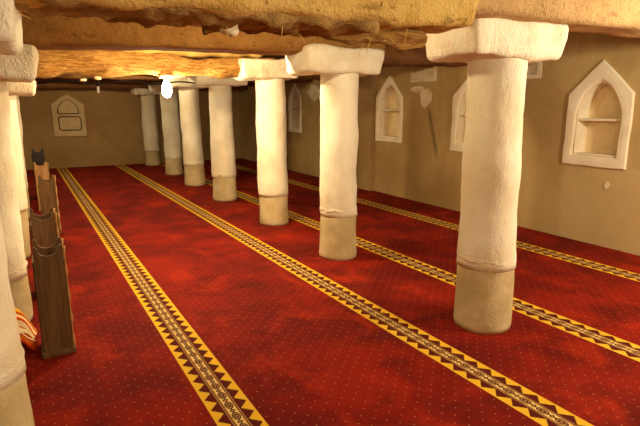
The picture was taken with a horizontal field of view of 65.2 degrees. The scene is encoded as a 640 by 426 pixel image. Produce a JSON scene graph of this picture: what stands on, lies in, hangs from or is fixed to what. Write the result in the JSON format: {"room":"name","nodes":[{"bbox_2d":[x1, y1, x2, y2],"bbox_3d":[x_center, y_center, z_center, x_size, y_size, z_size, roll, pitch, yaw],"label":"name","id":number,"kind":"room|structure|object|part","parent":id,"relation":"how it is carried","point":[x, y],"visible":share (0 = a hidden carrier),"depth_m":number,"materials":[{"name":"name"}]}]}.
{"room":"mosque","nodes":[
{"label":"mosque","id":0,"kind":"room"},
{"bbox_2d":[18,89,241,169],"bbox_3d":[-6.636,-2.575,13.827,9.220,2.572,0.400,-7,14,-29],"label":"wall","id":1,"kind":"structure","parent":0,"point":[113,118],"depth_m":13.94,"materials":[{"name":"brown paint"}]},
{"bbox_2d":[51,94,86,136],"bbox_3d":[-6.768,-2.627,13.465,0.795,1.114,0.066,-7,14,-29],"label":"wall niche","id":2,"kind":"object","parent":1,"relation":"attached to","point":[68,116],"visible":1,"depth_m":13.44,"materials":[{"name":"beige paint"}]},
{"bbox_3d":[-6.761,-2.849,13.394,0.473,0.346,0.012,-7,14,-29],"label":"field panel","id":3,"kind":"part","parent":2,"relation":"part of","materials":[{"name":"beige paint"}]},
{"bbox_3d":[-6.743,-2.418,13.497,0.510,0.330,0.012,-7,14,-29],"label":"field panel","id":4,"kind":"part","parent":2,"relation":"part of","materials":[{"name":"beige paint"}]},
{"bbox_2d":[239,32,639,255],"bbox_3d":[2.072,-1.434,8.499,0.500,2.572,18.700,-7,14,-29],"label":"wall","id":5,"kind":"structure","parent":0,"point":[555,197],"depth_m":6.66,"materials":[{"name":"beige paint"}]},
{"bbox_2d":[288,83,301,132],"bbox_3d":[-0.538,-2.646,12.601,0.264,1.216,0.714,-7,14,-29],"label":"wall niche","id":6,"kind":"object","parent":5,"relation":"attached to","point":[294,98],"visible":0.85,"depth_m":12.74,"materials":[{"name":"paint"}]},
{"bbox_2d":[307,85,319,100],"bbox_3d":[-0.146,-2.798,11.660,0.020,0.388,0.637,-7,14,-29],"label":"plaster patch","id":7,"kind":"object","parent":5,"relation":"attached to","point":[313,92],"visible":0.87,"depth_m":11.62,"materials":[{"name":"beige paint"}]},
{"bbox_2d":[356,75,375,190],"bbox_3d":[0.916,-1.734,9.897,0.110,2.572,0.470,-7,14,-29],"label":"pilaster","id":8,"kind":"structure","parent":5,"relation":"attached to","point":[366,89],"depth_m":9.85,"materials":[{"name":"brown paint"}]},
{"bbox_2d":[375,75,402,142],"bbox_3d":[1.375,-1.940,9.326,0.264,1.220,0.791,-7,14,-29],"label":"wall niche","id":9,"kind":"object","parent":5,"relation":"attached to","point":[389,109],"visible":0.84,"depth_m":9.49,"materials":[{"name":"paint"}]},
{"bbox_2d":[382,109,398,110],"bbox_3d":[1.397,-1.914,9.326,0.205,0.038,0.566,-7,14,-29],"label":"shelf","id":10,"kind":"object","parent":9,"relation":"attached to","point":[382,109],"depth_m":9.34,"materials":[{"name":"paint"}]},
{"bbox_3d":[1.489,-1.903,9.383,0.020,0.939,0.583,-7,14,-29],"label":"panel","id":11,"kind":"part","parent":9,"relation":"part of","materials":[{"name":"beige paint"}]},
{"bbox_2d":[411,66,436,107],"bbox_3d":[1.782,-2.176,8.450,0.159,0.795,0.647,-7,14,-29],"label":"plaster patch","id":12,"kind":"object","parent":5,"relation":"in","point":[422,74],"visible":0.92,"depth_m":8.43,"materials":[{"name":"paint"}]},
{"bbox_3d":[1.756,-2.384,8.390,0.078,0.362,0.647,-7,14,-29],"label":"frame","id":13,"kind":"part","parent":12,"relation":"part of","materials":[{"name":"paint"}]},
{"bbox_3d":[1.810,-2.399,8.416,0.095,0.270,0.530,-7,14,-29],"label":"panel","id":14,"kind":"part","parent":12,"relation":"part of","materials":[{"name":"paint"}]},
{"bbox_2d":[450,79,466,151],"bbox_3d":[2.382,-1.525,7.612,0.264,1.204,0.792,-7,14,-29],"label":"wall niche","id":15,"kind":"object","parent":5,"relation":"attached to","point":[458,103],"visible":0.21,"depth_m":7.83,"materials":[{"name":"paint"}]},
{"bbox_2d":[526,62,541,78],"bbox_3d":[2.774,-1.959,6.730,0.148,0.334,0.589,-7,14,-29],"label":"air vent","id":16,"kind":"object","parent":5,"relation":"in","point":[534,70],"visible":0.19,"depth_m":6.59,"materials":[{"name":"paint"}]},
{"bbox_3d":[2.797,-1.974,6.740,0.095,0.240,0.470,-7,14,-29],"label":"panel","id":17,"kind":"part","parent":16,"relation":"part of","materials":[{"name":"paint"}]},
{"bbox_2d":[562,60,634,169],"bbox_3d":[3.364,-1.171,5.930,0.264,1.236,0.793,-7,14,-29],"label":"wall niche","id":18,"kind":"object","parent":5,"relation":"attached to","point":[602,107],"visible":0.99,"depth_m":5.99,"materials":[{"name":"paint"}]},
{"bbox_2d":[579,118,620,121],"bbox_3d":[3.379,-1.110,5.951,0.207,0.042,0.517,-7,14,-29],"label":"shelf","id":19,"kind":"object","parent":18,"relation":"attached to","point":[580,119],"depth_m":5.94,"materials":[{"name":"paint"}]},
{"bbox_3d":[3.470,-1.133,6.000,0.020,0.850,0.534,-7,14,-29],"label":"panel","id":20,"kind":"part","parent":18,"relation":"part of","materials":[{"name":"beige paint"}]},
{"bbox_2d":[604,181,608,188],"bbox_3d":[3.375,-0.326,5.885,0.020,0.094,0.058,-7,14,-29],"label":"plaster patch","id":21,"kind":"object","parent":5,"relation":"attached to","point":[606,185],"visible":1,"depth_m":5.88,"materials":[{"name":"white paint"}]},
{"bbox_3d":[-2.018,-2.325,5.920,10.120,0.250,18.700,-7,14,-29],"label":"ceiling","id":22,"kind":"structure","parent":0,"visible":0},
{"bbox_2d":[36,83,247,90],"bbox_3d":[-6.240,-3.458,12.947,9.252,0.569,0.394,-7,14,-29],"label":"ceiling beam","id":23,"kind":"structure","parent":22,"relation":"attached to","point":[49,85],"depth_m":13.08,"materials":[{"name":"brown wood"}]},
{"bbox_2d":[35,78,254,86],"bbox_3d":[-5.197,-3.093,11.141,9.250,0.519,0.389,-7,14,-29],"label":"ceiling beam","id":24,"kind":"structure","parent":22,"relation":"attached to","point":[38,80],"depth_m":11.17,"materials":[{"name":"brown wood"}]},
{"bbox_2d":[53,74,311,82],"bbox_3d":[-4.220,-2.748,9.483,9.235,0.493,0.388,-7,14,-29],"label":"ceiling beam","id":25,"kind":"structure","parent":22,"relation":"attached to","point":[63,76],"depth_m":9.68,"materials":[{"name":"brown wood"}]},
{"bbox_2d":[65,55,319,80],"bbox_3d":[-3.252,-2.376,7.813,9.238,0.538,0.387,-7,14,-29],"label":"ceiling beam","id":26,"kind":"structure","parent":22,"relation":"attached to","point":[315,76],"depth_m":8.94,"materials":[{"name":"brown wood"}]},
{"bbox_2d":[95,80,99,92],"bbox_3d":[-3.386,-1.977,7.610,0.056,0.301,0.056,-7,14,-29],"label":"hanging bulb","id":27,"kind":"object","parent":26,"relation":"hanging from","point":[97,86],"visible":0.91,"depth_m":7.61,"materials":[{"name":"white ceramic"}]},
{"bbox_2d":[14,0,478,56],"bbox_3d":[-0.472,-1.099,2.192,2.986,0.700,0.540,-7,14,-29],"label":"ceiling beam","id":28,"kind":"structure","parent":22,"relation":"attached to","point":[403,25],"depth_m":2.33,"materials":[{"name":"wood"}]},
{"bbox_2d":[382,44,528,66],"bbox_3d":[1.644,-2.008,6.090,2.596,0.522,0.402,-7,14,-29],"label":"ceiling beam","id":29,"kind":"structure","parent":22,"relation":"attached to","point":[417,57],"depth_m":5.58,"materials":[{"name":"brown wood"}]},
{"bbox_2d":[474,0,639,37],"bbox_3d":[2.291,-1.570,3.807,3.755,0.457,0.477,-7,14,-29],"label":"ceiling beam","id":30,"kind":"structure","parent":22,"relation":"attached to","point":[617,18],"depth_m":3.27,"materials":[{"name":"brown wood"}]},
{"bbox_3d":[-2.018,0.428,6.509,10.120,0.238,18.700,-7,14,-29],"label":"floor","id":31,"kind":"structure","parent":0,"visible":0},
{"bbox_2d":[21,158,639,425],"bbox_3d":[-2.098,0.340,6.325,9.200,0.012,17.880,-7,14,-29],"label":"carpet","id":32,"kind":"object","parent":31,"relation":"on","point":[187,309],"visible":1,"depth_m":3.93,"materials":[{"name":"red carpet"}]},
{"bbox_2d":[0,0,34,425],"bbox_3d":[-1.524,0.110,1.992,0.798,2.250,0.585,-7,14,-29],"label":"round column","id":33,"kind":"structure","parent":32,"relation":"on","point":[15,404],"depth_m":2.07,"materials":[{"name":"white paint"}]},
{"bbox_2d":[0,44,38,321],"bbox_3d":[-2.401,-0.171,3.698,0.756,2.084,0.700,-7,14,-29],"label":"round column","id":34,"kind":"structure","parent":32,"relation":"on","point":[22,67],"depth_m":3.62,"materials":[{"name":"white paint"}]},
{"bbox_2d":[22,16,384,54],"bbox_3d":[-1.149,-1.657,4.442,4.072,0.515,0.444,-7,14,-29],"label":"ceiling beam","id":35,"kind":"structure","parent":34,"relation":"on","point":[48,32],"depth_m":4.14,"materials":[{"name":"brown wood"}]},
{"bbox_2d":[7,80,35,258],"bbox_3d":[-3.363,-0.451,5.363,0.749,1.936,0.584,-7,14,-29],"label":"round column","id":36,"kind":"structure","parent":32,"relation":"on","point":[16,89],"depth_m":5.31,"materials":[{"name":"white paint"}]},
{"bbox_2d":[36,50,277,80],"bbox_3d":[-2.187,-1.884,5.951,3.617,0.698,0.421,-7,14,-29],"label":"log beam","id":37,"kind":"structure","parent":36,"relation":"on","point":[98,64],"depth_m":5.88,"materials":[{"name":"wood"}]},
{"bbox_2d":[159,75,172,97],"bbox_3d":[-1.881,-1.552,6.130,0.170,0.270,0.170,-7,14,-29],"label":"light bulb","id":38,"kind":"object","parent":37,"relation":"hanging from","point":[166,87],"visible":0.91,"depth_m":6.09,"materials":[{"name":"beige glass"}]},
{"bbox_3d":[-1.881,-1.513,6.138,0.116,0.190,0.116,-7,14,-29],"label":"glass","id":39,"kind":"part","parent":38,"relation":"part of","materials":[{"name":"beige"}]},
{"bbox_2d":[16,97,29,218],"bbox_3d":[-4.528,-0.889,7.298,0.810,1.982,0.642,-7,14,-29],"label":"round column","id":40,"kind":"structure","parent":32,"relation":"on","point":[17,98],"depth_m":7.32,"materials":[{"name":"white paint"}]},
{"bbox_2d":[36,80,194,84],"bbox_3d":[-2.979,-2.027,7.789,3.003,0.099,0.024,-7,14,-29],"label":"ceiling beam","id":41,"kind":"structure","parent":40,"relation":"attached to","point":[59,80],"depth_m":7.65,"materials":[{"name":"brown wood"}]},
{"bbox_2d":[15,308,37,349],"bbox_3d":[-2.160,0.669,3.429,0.340,0.532,0.387,-7,14,-29],"label":"striped cloth","id":42,"kind":"object","parent":32,"relation":"on","point":[27,331],"visible":0.52,"depth_m":3.53,"materials":[{"name":"fabric"}]},
{"bbox_2d":[32,148,44,198],"bbox_3d":[-5.059,-0.711,9.041,0.216,0.906,0.270,-7,14,-29],"label":"book stand","id":43,"kind":"object","parent":32,"relation":"on","point":[38,158],"visible":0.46,"depth_m":8.89,"materials":[{"name":"black wood"}]},
{"bbox_3d":[-5.006,-0.691,8.951,0.194,0.906,0.018,-7,14,-29],"label":"panel","id":44,"kind":"part","parent":43,"relation":"part of","materials":[{"name":"black wood"}]},
{"bbox_2d":[33,161,49,210],"bbox_3d":[-4.503,-0.444,8.127,0.218,0.766,0.270,-7,14,-31],"label":"book stand","id":45,"kind":"object","parent":32,"relation":"on","point":[43,171],"visible":0.44,"depth_m":8.01,"materials":[{"name":"brown wood"}]},
{"bbox_2d":[29,207,58,247],"bbox_3d":[-2.419,0.348,4.426,0.218,0.766,0.270,-7,14,-31],"label":"book stand","id":46,"kind":"object","parent":32,"relation":"on","point":[44,229],"visible":0.44,"depth_m":4.30,"materials":[{"name":"brown wood"}]},
{"bbox_3d":[-2.479,0.328,4.521,0.194,0.766,0.018,-7,14,-31],"label":"panel","id":47,"kind":"part","parent":46,"relation":"part of","materials":[{"name":"brown wood"}]},
{"bbox_3d":[-2.278,0.341,4.380,0.020,0.700,0.020,-2,12,-9],"label":"carved trim","id":48,"kind":"part","parent":46,"relation":"part of","materials":[{"name":"brown wood"}]},
{"bbox_2d":[38,174,61,233],"bbox_3d":[-3.557,-0.111,6.572,0.218,0.766,0.270,-6,14,-27],"label":"book stand","id":49,"kind":"object","parent":32,"relation":"on","point":[47,189],"visible":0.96,"depth_m":6.45,"materials":[{"name":"brown wood"}]},
{"bbox_3d":[-3.612,-0.132,6.670,0.194,0.766,0.018,-6,14,-27],"label":"panel","id":50,"kind":"part","parent":49,"relation":"part of","materials":[{"name":"brown wood"}]},
{"bbox_3d":[-3.419,-0.117,6.518,0.020,0.700,0.020,10,15,38],"label":"carved trim","id":51,"kind":"part","parent":49,"relation":"part of","materials":[{"name":"brown wood"}]},
{"bbox_2d":[32,237,75,358],"bbox_3d":[-1.821,0.566,3.409,0.208,0.766,0.270,-7,14,-29],"label":"book stand","id":52,"kind":"object","parent":32,"relation":"on","point":[50,270],"visible":1,"depth_m":3.32,"materials":[{"name":"brown wood"}]},
{"bbox_3d":[-1.879,0.545,3.505,0.184,0.766,0.018,-7,14,-29],"label":"panel","id":53,"kind":"part","parent":52,"relation":"part of","materials":[{"name":"brown wood"}]},
{"bbox_3d":[-1.685,0.560,3.356,0.020,0.700,0.020,-2,12,-7],"label":"carved trim","id":54,"kind":"part","parent":52,"relation":"part of","materials":[{"name":"brown wood"}]},
{"bbox_2d":[131,88,159,165],"bbox_3d":[-4.762,-2.411,14.041,0.823,2.137,0.636,-7,14,-29],"label":"round column","id":55,"kind":"structure","parent":32,"relation":"on","point":[148,98],"depth_m":13.88,"materials":[{"name":"white paint"}]},
{"bbox_2d":[148,82,182,174],"bbox_3d":[-3.607,-2.036,12.118,0.822,2.209,0.683,-7,14,-29],"label":"round column","id":56,"kind":"structure","parent":32,"relation":"on","point":[170,119],"depth_m":11.98,"materials":[{"name":"white paint"}]},
{"bbox_2d":[169,77,208,185],"bbox_3d":[-2.704,-1.685,10.439,0.807,2.225,0.682,-7,14,-29],"label":"round column","id":57,"kind":"structure","parent":32,"relation":"on","point":[193,160],"depth_m":10.28,"materials":[{"name":"white paint"}]},
{"bbox_2d":[188,76,247,201],"bbox_3d":[-1.735,-1.318,8.771,0.931,2.206,0.596,-7,14,-29],"label":"round column","id":58,"kind":"structure","parent":32,"relation":"on","point":[222,146],"depth_m":8.62,"materials":[{"name":"white paint"}]},
{"bbox_2d":[233,59,297,225],"bbox_3d":[-0.728,-0.957,6.923,0.840,2.273,0.527,-7,14,-29],"label":"round column","id":59,"kind":"structure","parent":32,"relation":"on","point":[269,76],"depth_m":6.78,"materials":[{"name":"white paint"}]},
{"bbox_2d":[285,43,384,260],"bbox_3d":[0.152,-0.610,5.378,0.931,2.240,0.545,-7,14,-29],"label":"round column","id":60,"kind":"structure","parent":32,"relation":"on","point":[339,69],"depth_m":5.18,"materials":[{"name":"white paint"}]},
{"bbox_2d":[426,18,568,334],"bbox_3d":[1.218,-0.230,3.659,0.898,2.217,0.513,-7,14,-29],"label":"round column","id":61,"kind":"structure","parent":32,"relation":"on","point":[498,52],"depth_m":3.46,"materials":[{"name":"white paint"}]}
]}

